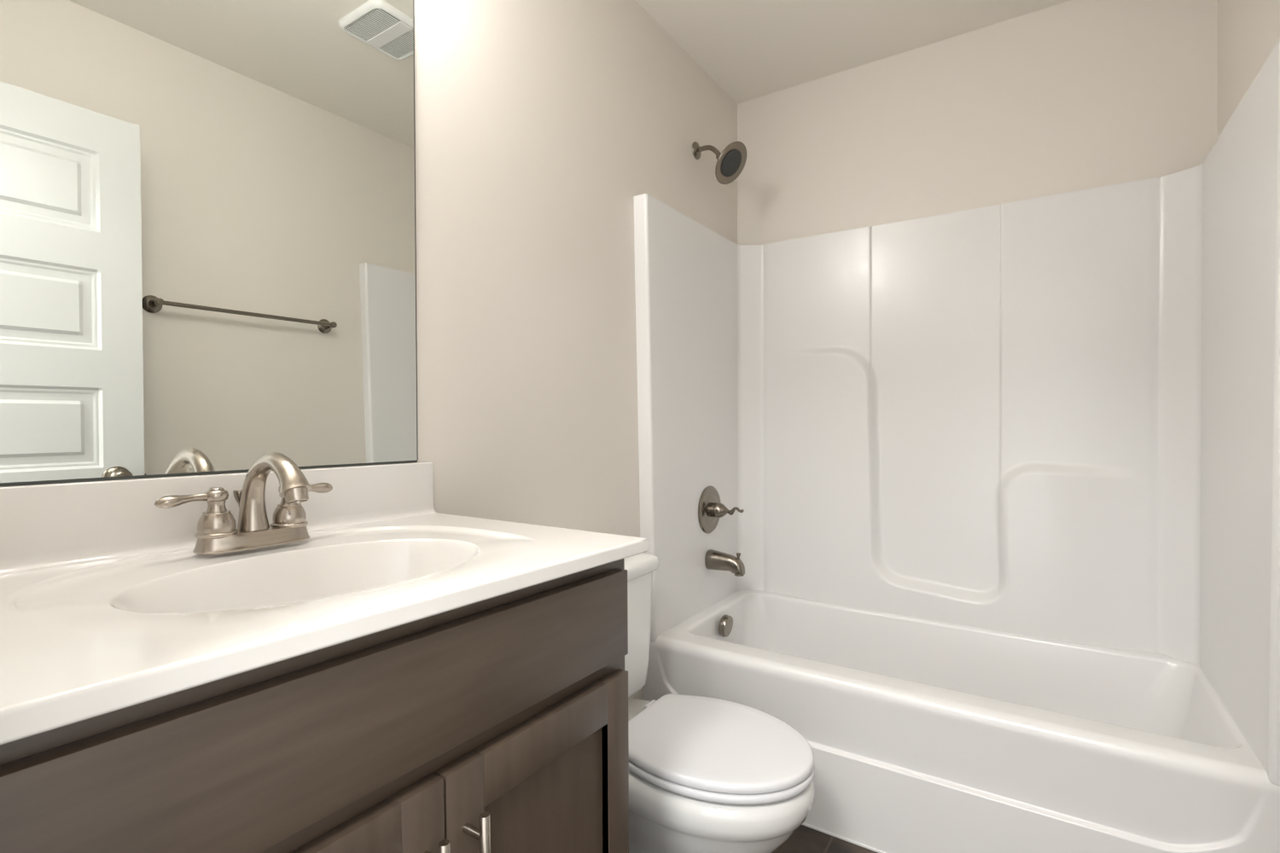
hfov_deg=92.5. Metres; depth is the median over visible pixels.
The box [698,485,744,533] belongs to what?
shower valve
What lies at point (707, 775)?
toilet
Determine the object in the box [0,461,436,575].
backsplash
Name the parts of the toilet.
tank, tank lid, lid, bowl, seat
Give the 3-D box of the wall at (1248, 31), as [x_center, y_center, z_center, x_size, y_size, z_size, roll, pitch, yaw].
[1.095,-0.118,0.803,0.120,2.440,2.470,0,1,33]
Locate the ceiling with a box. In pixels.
[635,0,1070,104]
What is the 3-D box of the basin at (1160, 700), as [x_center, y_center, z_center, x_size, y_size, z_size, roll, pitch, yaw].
[0.834,0.844,1.874,1.432,0.352,0.689,0,1,33]
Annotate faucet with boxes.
[154,452,332,554]
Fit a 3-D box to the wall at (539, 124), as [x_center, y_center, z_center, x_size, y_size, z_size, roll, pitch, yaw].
[-0.251,-0.121,1.689,0.120,2.440,2.470,0,1,33]
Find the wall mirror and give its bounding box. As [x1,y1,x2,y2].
[0,0,418,486]
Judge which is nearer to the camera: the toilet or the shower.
the toilet
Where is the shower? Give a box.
[692,141,746,184]
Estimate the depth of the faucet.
0.89 m
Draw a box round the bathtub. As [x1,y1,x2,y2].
[633,39,1279,852]
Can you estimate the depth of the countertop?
0.77 m
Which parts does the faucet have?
lever, handle, lift rod, plate, spout, handle, lever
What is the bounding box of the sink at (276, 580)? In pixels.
[108,538,480,613]
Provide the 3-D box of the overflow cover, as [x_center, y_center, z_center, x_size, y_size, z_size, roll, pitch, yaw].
[0.308,0.716,2.204,0.032,0.077,0.075,0,1,33]
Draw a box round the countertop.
[0,461,648,745]
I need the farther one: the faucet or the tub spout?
the tub spout
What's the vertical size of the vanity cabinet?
0.910 m
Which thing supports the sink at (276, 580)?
in the countertop
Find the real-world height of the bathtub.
1.818 m
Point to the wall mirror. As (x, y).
(208, 229)
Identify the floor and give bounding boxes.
[772,825,877,852]
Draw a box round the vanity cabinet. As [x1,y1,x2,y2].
[0,558,628,852]
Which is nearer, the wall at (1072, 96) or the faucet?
the faucet
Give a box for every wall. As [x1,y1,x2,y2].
[11,0,737,700]
[737,0,1217,244]
[1216,0,1279,139]
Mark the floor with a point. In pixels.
(805, 840)
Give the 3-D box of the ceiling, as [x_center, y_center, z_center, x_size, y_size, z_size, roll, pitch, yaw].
[0.386,-1.389,1.184,1.732,0.100,2.585,0,1,33]
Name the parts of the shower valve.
lever handle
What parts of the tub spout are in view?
diverter knob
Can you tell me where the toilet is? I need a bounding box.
[624,552,814,852]
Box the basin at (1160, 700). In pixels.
[659,590,1265,770]
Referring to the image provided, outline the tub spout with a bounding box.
[704,549,744,576]
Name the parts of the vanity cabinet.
door, bar handle, bar handle, door, door panel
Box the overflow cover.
[718,614,733,637]

